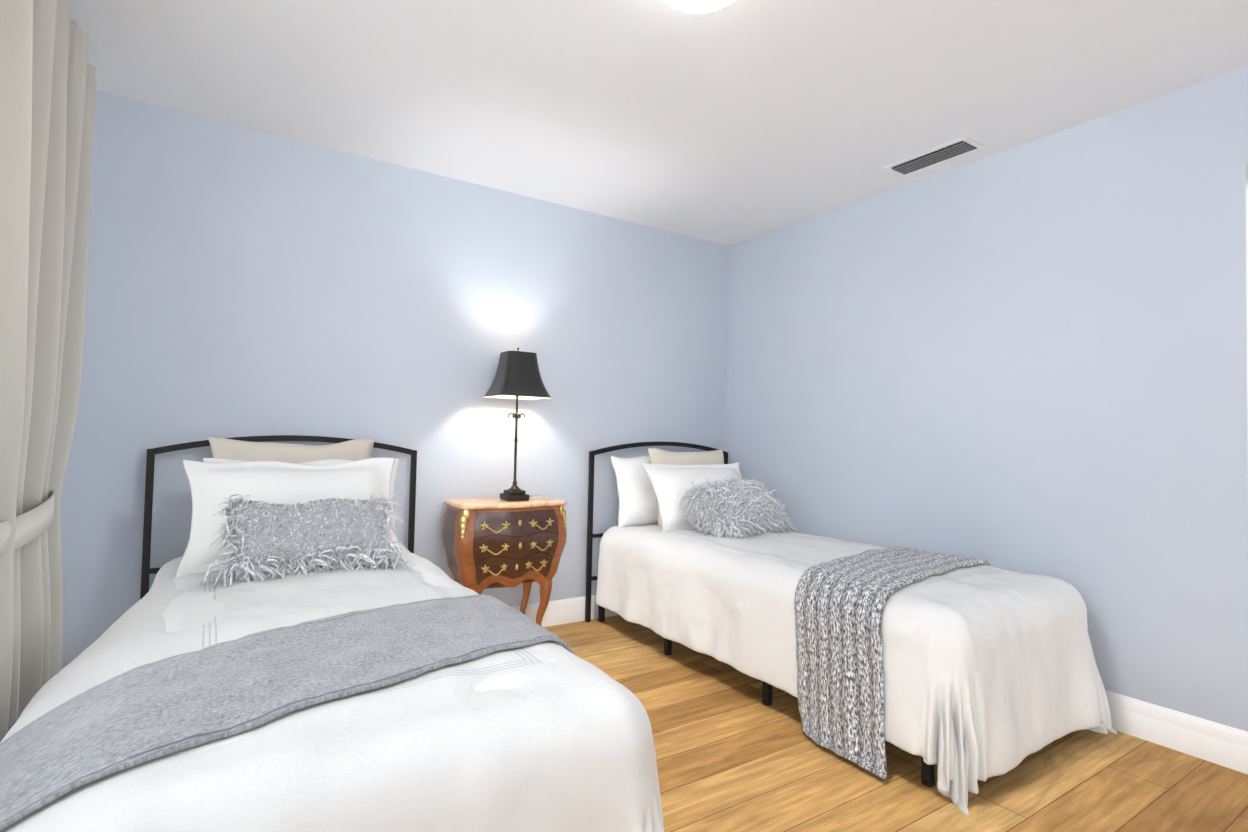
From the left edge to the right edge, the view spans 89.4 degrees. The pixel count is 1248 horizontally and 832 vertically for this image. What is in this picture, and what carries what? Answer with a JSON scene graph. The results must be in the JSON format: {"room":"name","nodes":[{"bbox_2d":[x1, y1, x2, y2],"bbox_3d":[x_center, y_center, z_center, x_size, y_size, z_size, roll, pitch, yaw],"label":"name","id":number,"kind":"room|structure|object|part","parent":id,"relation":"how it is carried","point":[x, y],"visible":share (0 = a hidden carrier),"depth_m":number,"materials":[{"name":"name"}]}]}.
{"room":"bedroom","nodes":[
{"label":"bedroom","id":0,"kind":"room"},
{"bbox_2d":[60,90,728,668],"bbox_3d":[-0.790,-0.032,3.472,3.740,2.440,0.120,2,-2,-33],"label":"wall","id":1,"kind":"structure","parent":0,"point":[242,282],"depth_m":3.07,"materials":[{"name":"paint"}]},
{"bbox_2d":[61,595,618,669],"bbox_3d":[-0.766,1.118,3.388,3.470,0.137,0.016,2,-2,-33],"label":"baseboard","id":2,"kind":"structure","parent":1,"relation":"attached to","point":[571,610],"depth_m":3.66,"materials":[{"name":"white"}]},
{"bbox_2d":[70,0,1247,245],"bbox_3d":[0.341,-1.329,1.830,3.740,0.100,4.140,2,-2,-33],"label":"ceiling","id":3,"kind":"structure","parent":0,"point":[736,122],"depth_m":2.38,"materials":[{"name":"white paint"}]},
{"bbox_2d":[664,0,733,12],"bbox_3d":[0.213,-1.225,1.745,0.330,0.118,0.330,2,-2,-33],"label":"ceiling light","id":4,"kind":"object","parent":3,"relation":"attached to","point":[697,6],"visible":1,"depth_m":1.80,"materials":[{"name":"white"}]},
{"bbox_2d":[884,135,984,175],"bbox_3d":[1.449,-1.210,2.962,0.170,0.018,0.400,2,-2,-33],"label":"ceiling vent","id":5,"kind":"object","parent":3,"relation":"in","point":[949,150],"visible":1,"depth_m":2.93,"materials":[{"name":"white metal"}]},
{"bbox_2d":[544,615,1247,831],"bbox_3d":[0.284,1.210,1.752,3.740,0.100,4.140,2,-2,-33],"label":"floor","id":6,"kind":"structure","parent":0,"point":[733,752],"depth_m":2.07,"materials":[{"name":"brown wood"}]},
{"bbox_2d":[0,435,663,831],"bbox_3d":[-0.958,0.613,1.828,1.336,1.089,2.364,2,-2,-33],"label":"bed","id":7,"kind":"object","parent":6,"relation":"on","point":[296,639],"visible":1,"depth_m":1.26,"materials":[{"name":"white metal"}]},
{"bbox_3d":[-0.943,0.607,2.003,1.086,1.065,2.087,2,-2,-33],"label":"frame","id":8,"kind":"part","parent":7,"relation":"part of","materials":[{"name":"black metal"}]},
{"bbox_2d":[0,594,573,830],"bbox_3d":[-0.700,0.740,1.424,1.333,0.448,0.921,2,-2,-33],"label":"throw","id":9,"kind":"object","parent":7,"relation":"on","point":[186,712],"depth_m":1.22,"materials":[{"name":"grey fabric"}]},
{"bbox_2d":[175,458,402,577],"bbox_3d":[-1.308,0.382,2.537,0.820,0.492,0.220,2,-30,-33],"label":"pillow","id":10,"kind":"object","parent":7,"relation":"on","point":[271,482],"depth_m":2.45,"materials":[{"name":"white fabric"}]},
{"bbox_2d":[208,437,374,462],"bbox_3d":[-1.451,0.363,2.793,0.700,0.561,0.184,2,-14,-33],"label":"pillow","id":11,"kind":"object","parent":7,"relation":"on","point":[234,448],"depth_m":2.78,"materials":[{"name":"fabric"}]},
{"bbox_2d":[203,458,398,530],"bbox_3d":[-1.345,0.391,2.684,0.800,0.460,0.203,2,-19,-33],"label":"pillow","id":12,"kind":"object","parent":7,"relation":"on","point":[388,467],"depth_m":2.71,"materials":[{"name":"white fabric"}]},
{"bbox_3d":[-0.939,0.719,1.989,0.930,0.300,2.035,2,-2,-33],"label":"mattress","id":13,"kind":"part","parent":7,"relation":"part of","materials":[{"name":"white fabric"}]},
{"bbox_2d":[442,495,566,624],"bbox_3d":[-0.613,0.814,3.256,0.587,0.756,0.365,2,-2,-33],"label":"nightstand","id":14,"kind":"object","parent":6,"relation":"on","point":[493,542],"visible":0.94,"depth_m":3.13,"materials":[{"name":"red wood"}]},
{"bbox_3d":[-0.532,0.615,3.145,0.576,0.337,0.087,2,-2,-33],"label":"handle brass","id":15,"kind":"part","parent":14,"relation":"part of","materials":[{"name":"brown metal"}]},
{"bbox_2d":[484,348,550,500],"bbox_3d":[-0.561,0.038,3.292,0.289,0.795,0.289,2,-2,-33],"label":"table lamp","id":16,"kind":"object","parent":14,"relation":"on","point":[517,376],"visible":1,"depth_m":3.23,"materials":[{"name":"black fabric"}]},
{"bbox_3d":[-0.561,0.038,3.292,0.118,0.795,0.118,2,-2,-33],"label":"stem","id":17,"kind":"part","parent":16,"relation":"part of","materials":[{"name":"brown metal"}]},
{"bbox_3d":[-0.556,-0.213,3.299,0.289,0.233,0.289,2,-2,-33],"label":"lamp shade","id":18,"kind":"part","parent":16,"relation":"part of","materials":[{"name":"black fabric"}]},
{"bbox_2d":[585,441,1116,814],"bbox_3d":[0.837,0.691,3.073,1.140,1.087,2.247,2,-2,-33],"label":"bed","id":19,"kind":"object","parent":6,"relation":"on","point":[964,674],"visible":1,"depth_m":2.34,"materials":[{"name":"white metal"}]},
{"bbox_2d":[611,456,657,527],"bbox_3d":[0.240,0.459,3.885,0.740,0.460,0.185,2,-14,-33],"label":"pillow","id":20,"kind":"object","parent":19,"relation":"on","point":[638,501],"depth_m":3.71,"materials":[{"name":"white fabric"}]},
{"bbox_2d":[648,448,723,527],"bbox_3d":[0.417,0.445,3.871,0.620,0.522,0.174,2,-17,-33],"label":"pillow","id":21,"kind":"object","parent":19,"relation":"on","point":[660,459],"depth_m":3.78,"materials":[{"name":"fabric"}]},
{"bbox_2d":[642,462,742,530],"bbox_3d":[0.477,0.474,3.741,0.800,0.470,0.210,2,-32,-33],"label":"pillow","id":22,"kind":"object","parent":19,"relation":"on","point":[670,481],"depth_m":3.61,"materials":[{"name":"white fabric"}]},
{"bbox_3d":[0.808,0.682,3.150,1.086,1.065,2.087,2,-2,-33],"label":"frame","id":23,"kind":"part","parent":19,"relation":"part of","materials":[{"name":"black metal"}]},
{"bbox_3d":[0.812,0.794,3.137,0.930,0.300,2.035,2,-2,-33],"label":"mattress","id":24,"kind":"part","parent":19,"relation":"part of","materials":[{"name":"white fabric"}]},
{"bbox_2d":[794,546,989,778],"bbox_3d":[1.137,0.886,2.569,1.104,0.596,0.587,2,-2,-33],"label":"throw","id":25,"kind":"object","parent":19,"relation":"on","point":[852,610],"depth_m":2.24,"materials":[{"name":"grey fabric"}]},
{"bbox_2d":[725,66,1247,731],"bbox_3d":[1.825,0.005,2.783,0.120,2.440,3.900,2,-2,-33],"label":"wall","id":26,"kind":"structure","parent":0,"point":[1027,358],"depth_m":2.69,"materials":[{"name":"paint"}]},
{"bbox_2d":[1106,690,1247,773],"bbox_3d":[1.405,1.162,3.224,0.016,0.137,2.610,2,-2,-33],"label":"baseboard","id":27,"kind":"structure","parent":26,"relation":"attached to","point":[1213,742],"depth_m":2.28,"materials":[{"name":"white"}]},
{"bbox_2d":[1245,162,1247,426],"bbox_3d":[2.396,0.159,1.744,0.054,2.095,0.980,2,-2,-33],"label":"door frame","id":28,"kind":"structure","parent":26,"relation":"attached to","point":[1246,169],"depth_m":2.18,"materials":[{"name":"white"}]},
{"bbox_3d":[-1.200,-0.124,0.800,0.120,2.440,3.900,2,-2,-33],"label":"wall","id":29,"kind":"structure","parent":0,"visible":0},
{"bbox_2d":[0,0,95,741],"bbox_3d":[-1.150,-0.093,0.974,0.148,2.342,2.937,2,-2,-33],"label":"curtain","id":30,"kind":"object","parent":29,"relation":"attached to","point":[47,84],"visible":0.94,"depth_m":1.70,"materials":[{"name":"fabric"}]}
]}

